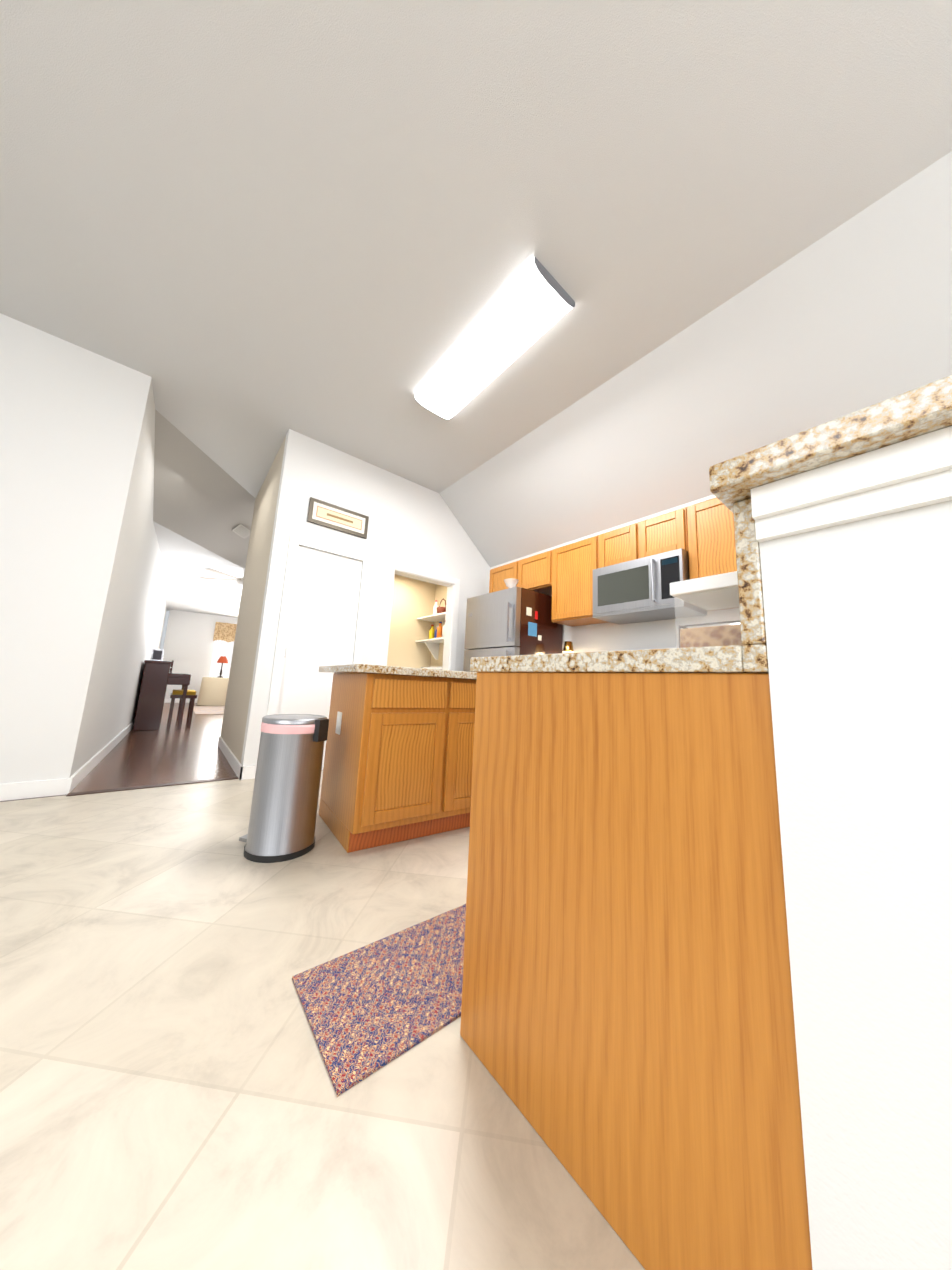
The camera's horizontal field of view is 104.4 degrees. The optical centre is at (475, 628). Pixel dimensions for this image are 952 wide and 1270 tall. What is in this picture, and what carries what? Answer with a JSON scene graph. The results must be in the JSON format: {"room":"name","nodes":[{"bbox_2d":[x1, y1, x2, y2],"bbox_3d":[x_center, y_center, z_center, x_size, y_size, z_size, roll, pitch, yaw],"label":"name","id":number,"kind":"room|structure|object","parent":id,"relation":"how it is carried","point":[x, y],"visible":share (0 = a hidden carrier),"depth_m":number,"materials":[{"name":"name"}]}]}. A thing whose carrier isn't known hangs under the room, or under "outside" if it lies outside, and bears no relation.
{"room":"kitchen","nodes":[
{"label":"kitchen","id":0,"kind":"room"},
{"bbox_2d":[0,313,151,783],"bbox_3d":[-4.050,-0.679,1.633,3.540,3.130,0.120,10,-11,-38],"label":"wall","id":1,"kind":"structure","parent":0,"point":[72,419],"depth_m":2.51,"materials":[{"name":"white paint"}]},
{"bbox_2d":[0,699,256,800],"bbox_3d":[-4.749,1.621,6.815,9.500,0.100,9.614,10,-11,-38],"label":"baseboard","id":2,"kind":"structure","parent":1,"relation":"attached to","point":[29,789],"depth_m":2.58,"materials":[{"name":"white wood"}]},
{"bbox_2d":[0,703,236,801],"bbox_3d":[-3.873,1.873,7.685,7.000,0.050,9.740,10,-11,-38],"label":"floor","id":3,"kind":"structure","parent":0,"point":[163,754],"depth_m":3.59,"materials":[{"name":"brown wood"}]},
{"bbox_2d":[66,776,238,795],"bbox_3d":[-2.309,1.154,2.723,0.970,0.006,0.060,10,-11,-38],"label":"threshold strip","id":4,"kind":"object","parent":3,"relation":"on","point":[140,787],"depth_m":2.66,"materials":[{"name":"brown wood"}]},
{"bbox_2d":[133,660,190,730],"bbox_3d":[-4.955,1.010,5.873,0.550,1.000,1.450,10,-11,-38],"label":"piano","id":5,"kind":"object","parent":3,"relation":"on","point":[158,677],"visible":1,"depth_m":5.28,"materials":[{"name":"brown wood"}]},
{"bbox_2d":[150,649,163,660],"bbox_3d":[-4.741,0.391,5.489,0.140,0.174,0.063,10,-11,-38],"label":"framed picture","id":6,"kind":"object","parent":5,"relation":"on","point":[157,654],"visible":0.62,"depth_m":5.46,"materials":[{"name":"silver metal"}]},
{"bbox_2d":[167,689,196,728],"bbox_3d":[-4.623,1.243,5.788,0.320,0.545,0.660,10,-11,-38],"label":"piano bench","id":7,"kind":"object","parent":3,"relation":"on","point":[191,695],"visible":0.94,"depth_m":5.60,"materials":[{"name":"brown wood"}]},
{"bbox_2d":[193,706,224,714],"bbox_3d":[-5.562,1.941,8.848,1.950,0.010,2.200,10,-11,-38],"label":"living room rug","id":8,"kind":"object","parent":3,"relation":"on","point":[199,710],"visible":0.21,"depth_m":8.32,"materials":[{"name":"beige carpet"}]},
{"bbox_2d":[197,677,228,705],"bbox_3d":[-6.950,1.679,9.947,0.840,0.720,0.840,10,-11,-38],"label":"round table","id":9,"kind":"object","parent":3,"relation":"on","point":[213,691],"visible":0.79,"depth_m":9.60,"materials":[{"name":"beige fabric"}]},
{"bbox_2d":[217,656,227,677],"bbox_3d":[-6.919,1.037,10.046,0.270,0.578,0.270,10,-11,-38],"label":"table lamp","id":10,"kind":"object","parent":9,"relation":"on","point":[222,659],"visible":1,"depth_m":10.00,"materials":[{"name":"red metal"}]},
{"bbox_2d":[73,388,166,773],"bbox_3d":[-5.747,-0.035,6.337,0.325,3.130,9.380,10,-11,-38],"label":"wall","id":11,"kind":"structure","parent":0,"point":[132,632],"depth_m":3.49,"materials":[{"name":"white paint"}]},
{"bbox_2d":[153,521,243,617],"bbox_3d":[-3.867,-0.601,8.395,6.765,0.050,9.091,10,-11,-38],"label":"ceiling","id":12,"kind":"structure","parent":0,"point":[186,562],"depth_m":6.62,"materials":[{"name":"white paint"}]},
{"bbox_2d":[199,568,244,585],"bbox_3d":[-3.621,-0.806,5.827,1.169,0.298,1.216,10,-11,-38],"label":"ceiling fan","id":13,"kind":"object","parent":12,"relation":"hanging from","point":[239,581],"visible":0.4,"depth_m":5.70,"materials":[{"name":"white"}]},
{"bbox_2d":[163,609,237,698],"bbox_3d":[-6.215,1.094,11.736,5.800,2.500,0.120,10,-11,-38],"label":"wall","id":14,"kind":"structure","parent":0,"point":[188,647],"depth_m":10.29,"materials":[{"name":"white paint"}]},
{"bbox_2d":[209,640,233,677],"bbox_3d":[-6.854,0.961,11.070,1.750,1.900,0.050,10,-11,-38],"label":"sheer curtain","id":15,"kind":"object","parent":14,"relation":"hanging from","point":[223,648],"visible":0.06,"depth_m":10.67,"materials":[{"name":"fabric"}]},
{"bbox_2d":[213,622,236,641],"bbox_3d":[-6.787,0.196,11.149,1.850,0.560,0.060,10,-11,-38],"label":"window valance","id":16,"kind":"object","parent":15,"relation":"attached to","point":[226,632],"visible":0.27,"depth_m":10.73,"materials":[{"name":"beige fabric"}]},
{"bbox_2d":[153,409,255,567],"bbox_3d":[-3.272,-1.475,4.573,0.736,0.670,3.489,3,-9,-1],"label":"ceiling slope","id":17,"kind":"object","parent":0,"point":[202,499],"visible":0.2,"depth_m":4.29,"materials":[{"name":"grey paint"}]},
{"bbox_2d":[232,524,250,537],"bbox_3d":[-3.265,-1.361,5.159,0.112,0.097,0.280,3,-9,-1],"label":"ceiling air vent","id":18,"kind":"object","parent":17,"relation":"attached to","point":[242,531],"visible":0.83,"depth_m":5.14,"materials":[{"name":"white"}]},
{"bbox_2d":[220,436,285,762],"bbox_3d":[-2.393,-0.235,4.003,0.120,3.130,1.710,10,-11,-38],"label":"wall","id":19,"kind":"structure","parent":0,"point":[233,728],"depth_m":3.66,"materials":[{"name":"beige paint"}]},
{"bbox_2d":[0,770,644,1269],"bbox_3d":[-0.540,0.830,-0.113,7.200,0.050,6.660,10,-11,-38],"label":"floor","id":20,"kind":"structure","parent":0,"point":[170,1098],"depth_m":0.77,"materials":[{"name":"beige tile"}]},
{"bbox_2d":[239,714,328,862],"bbox_3d":[-0.964,0.769,1.885,0.315,0.639,0.367,10,-11,-38],"label":"trash can","id":21,"kind":"object","parent":20,"relation":"on","point":[283,815],"visible":1,"depth_m":1.75,"materials":[{"name":"metal"}]},
{"bbox_2d":[292,904,465,1096],"bbox_3d":[-0.093,1.014,1.137,0.790,0.008,0.370,10,-11,-38],"label":"area rug","id":22,"kind":"object","parent":20,"relation":"on","point":[371,1008],"visible":0.57,"depth_m":0.98,"materials":[{"name":"multicoloured carpet"}]},
{"bbox_2d":[319,664,476,852],"bbox_3d":[-0.366,0.731,2.362,1.130,0.915,0.800,9,-11,-34],"label":"kitchen island","id":23,"kind":"object","parent":20,"relation":"on","point":[398,762],"visible":0.77,"depth_m":1.99,"materials":[{"name":"brown wood"}]},
{"bbox_2d":[335,711,341,734],"bbox_3d":[-0.809,0.554,2.173,0.008,0.125,0.080,9,-11,-34],"label":"outlet","id":24,"kind":"object","parent":23,"relation":"attached to","point":[338,722],"visible":0.95,"depth_m":2.16,"materials":[{"name":"white plastic"}]},
{"bbox_2d":[463,586,562,671],"bbox_3d":[0.344,0.551,3.802,0.750,1.775,0.764,10,-11,-38],"label":"refrigerator","id":25,"kind":"object","parent":20,"relation":"on","point":[513,621],"visible":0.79,"depth_m":3.62,"materials":[{"name":"silver metal"}]},
{"bbox_2d":[504,578,518,587],"bbox_3d":[0.356,-0.425,3.745,0.156,0.134,0.156,10,-11,-38],"label":"glass bowl","id":26,"kind":"object","parent":25,"relation":"on","point":[510,583],"visible":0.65,"depth_m":3.71,"materials":[{"name":"white"}]},
{"bbox_2d":[615,647,678,650],"bbox_3d":[1.237,0.704,2.708,0.686,1.185,0.760,10,-11,-38],"label":"range","id":27,"kind":"object","parent":20,"relation":"on","point":[647,648],"depth_m":3.02,"materials":[{"name":"metal"}]},
{"bbox_2d":[460,375,951,1269],"bbox_3d":[0.744,0.581,1.917,2.518,1.180,2.635,10,-11,-38],"label":"kitchen counter","id":28,"kind":"object","parent":20,"relation":"on","point":[706,1003],"visible":1,"depth_m":0.50,"materials":[{"name":"brown wood"}]},
{"bbox_2d":[563,641,573,652],"bbox_3d":[0.889,0.313,3.552,0.104,0.388,0.104,10,-11,-38],"label":"brass lamp","id":29,"kind":"object","parent":28,"relation":"on","point":[568,646],"visible":0.54,"depth_m":3.54,"materials":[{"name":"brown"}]},
{"bbox_2d":[670,571,743,647],"bbox_3d":[0.525,-0.017,0.765,0.202,0.157,0.149,10,-11,-38],"label":"container","id":30,"kind":"object","parent":28,"relation":"on","point":[713,593],"visible":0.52,"depth_m":0.72,"materials":[{"name":"white plastic"}]},
{"bbox_2d":[679,620,739,647],"bbox_3d":[0.615,0.043,0.934,0.125,0.100,0.150,10,-11,-38],"label":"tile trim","id":31,"kind":"structure","parent":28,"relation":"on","point":[681,626],"depth_m":0.92,"materials":[{"name":"tile"}]},
{"bbox_2d":[241,429,490,765],"bbox_3d":[-0.871,-0.154,4.056,2.560,3.130,0.120,10,-11,-38],"label":"wall","id":32,"kind":"structure","parent":0,"point":[411,523],"depth_m":3.82,"materials":[{"name":"white paint"}]},
{"bbox_2d":[277,546,361,769],"bbox_3d":[-1.452,0.270,3.449,0.620,2.038,0.115,10,-11,-38],"label":"pantry door","id":33,"kind":"structure","parent":32,"relation":"in","point":[323,613],"depth_m":3.47,"materials":[{"name":"white"}]},
{"bbox_2d":[307,497,368,538],"bbox_3d":[-1.355,-1.093,3.667,0.580,0.240,0.030,10,-11,-38],"label":"picture frame","id":34,"kind":"object","parent":32,"relation":"attached to","point":[330,516],"visible":1,"depth_m":3.64,"materials":[{"name":"brown metal"}]},
{"bbox_2d":[267,534,459,714],"bbox_3d":[-1.038,0.316,3.857,1.930,2.125,0.143,10,-11,-38],"label":"door frame","id":35,"kind":"structure","parent":32,"relation":"attached to","point":[452,584],"depth_m":3.77,"materials":[{"name":"white wood"}]},
{"bbox_2d":[387,574,435,667],"bbox_3d":[-1.299,0.300,5.394,1.680,2.600,0.120,10,-11,-38],"label":"wall","id":36,"kind":"structure","parent":0,"point":[413,600],"depth_m":5.61,"materials":[{"name":"beige paint"}]},
{"bbox_2d":[421,667,441,669],"bbox_3d":[-0.805,1.052,5.191,0.670,1.060,0.675,10,-11,-38],"label":"washer","id":37,"kind":"object","parent":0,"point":[438,668],"visible":0.04,"depth_m":5.38,"materials":[{"name":"white"}]},
{"bbox_2d":[0,0,951,497],"bbox_3d":[-1.336,-2.297,0.742,6.200,0.050,8.430,10,-11,-38],"label":"ceiling","id":38,"kind":"structure","parent":0,"point":[244,234],"depth_m":1.70,"materials":[{"name":"white paint"}]},
{"bbox_2d":[414,257,574,419],"bbox_3d":[0.048,-1.887,2.580,0.358,0.069,1.280,10,-11,-38],"label":"ceiling light","id":39,"kind":"object","parent":38,"relation":"attached to","point":[535,301],"visible":1,"depth_m":2.40,"materials":[{"name":"white plastic"}]},
{"bbox_2d":[430,495,739,666],"bbox_3d":[1.863,0.046,2.766,0.120,2.600,7.910,10,-11,-38],"label":"wall","id":40,"kind":"structure","parent":0,"point":[608,636],"depth_m":3.37,"materials":[{"name":"white paint"}]},
{"bbox_2d":[415,612,445,659],"bbox_3d":[-0.496,0.118,5.350,0.298,0.622,0.985,10,-11,-38],"label":"shelf","id":41,"kind":"object","parent":40,"relation":"attached to","point":[432,644],"visible":0.5,"depth_m":5.54,"materials":[{"name":"white wood"}]},
{"bbox_2d":[429,625,432,638],"bbox_3d":[-0.663,0.060,5.555,0.087,0.238,0.087,-4,-11,36],"label":"bottle","id":42,"kind":"object","parent":41,"relation":"on","point":[431,630],"depth_m":5.51,"materials":[{"name":"yellow plastic"}]},
{"bbox_2d":[434,622,439,637],"bbox_3d":[-0.525,0.027,5.374,0.087,0.259,0.087,-4,-11,36],"label":"bottle","id":43,"kind":"object","parent":41,"relation":"on","point":[439,632],"depth_m":5.35,"materials":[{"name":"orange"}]},
{"bbox_2d":[433,598,443,614],"bbox_3d":[-0.492,-0.319,5.440,0.177,0.267,0.177,0,-9,18],"label":"bottle","id":44,"kind":"object","parent":41,"relation":"on","point":[437,609],"depth_m":5.49,"materials":[{"name":"white plastic"}]},
{"bbox_2d":[440,622,444,636],"bbox_3d":[-0.433,0.014,5.295,0.097,0.270,0.097,-4,-11,36],"label":"bottle","id":45,"kind":"object","parent":41,"relation":"on","point":[442,629],"depth_m":5.32,"materials":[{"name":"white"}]},
{"bbox_2d":[489,560,520,592],"bbox_3d":[0.450,-0.533,4.278,0.338,0.370,0.537,10,-11,-38],"label":"upper cabinet","id":46,"kind":"object","parent":40,"relation":"attached to","point":[509,571],"depth_m":4.19,"materials":[{"name":"brown wood"}]},
{"bbox_2d":[521,550,552,594],"bbox_3d":[0.705,-0.568,3.968,0.338,0.370,0.537,10,-11,-38],"label":"upper cabinet","id":47,"kind":"object","parent":40,"relation":"attached to","point":[536,570],"depth_m":3.81,"materials":[{"name":"brown wood"}]},
{"bbox_2d":[549,536,607,626],"bbox_3d":[1.031,-0.432,3.534,0.338,0.740,0.516,10,-11,-38],"label":"upper cabinet","id":48,"kind":"object","parent":40,"relation":"attached to","point":[571,591],"depth_m":3.43,"materials":[{"name":"brown wood"}]},
{"bbox_2d":[597,520,648,568],"bbox_3d":[1.341,-0.670,3.198,0.338,0.344,0.431,10,-11,-38],"label":"upper cabinet","id":49,"kind":"object","parent":40,"relation":"attached to","point":[627,543],"depth_m":3.09,"materials":[{"name":"brown wood"}]},
{"bbox_2d":[593,548,706,624],"bbox_3d":[1.370,-0.309,2.988,0.458,0.423,0.724,10,-11,-38],"label":"microwave","id":50,"kind":"object","parent":49,"relation":"attached to","point":[634,591],"visible":0.9,"depth_m":2.85,"materials":[{"name":"metal"}]},
{"bbox_2d":[645,508,688,555],"bbox_3d":[1.529,-0.696,2.969,0.338,0.344,0.431,10,-11,-38],"label":"upper cabinet","id":51,"kind":"object","parent":40,"relation":"attached to","point":[666,532],"depth_m":2.81,"materials":[{"name":"brown wood"}]},
{"bbox_2d":[685,497,738,610],"bbox_3d":[1.824,-0.543,2.569,0.338,0.740,0.527,10,-11,-38],"label":"upper cabinet","id":52,"kind":"object","parent":40,"relation":"attached to","point":[702,534],"depth_m":2.57,"materials":[{"name":"brown wood"}]},
{"bbox_2d":[435,151,951,584],"bbox_3d":[1.563,-1.435,2.748,1.000,0.870,8.000,10,-11,-38],"label":"wall","id":53,"kind":"structure","parent":0,"point":[852,314],"depth_m":2.34,"materials":[{"name":"white paint"}]}
]}

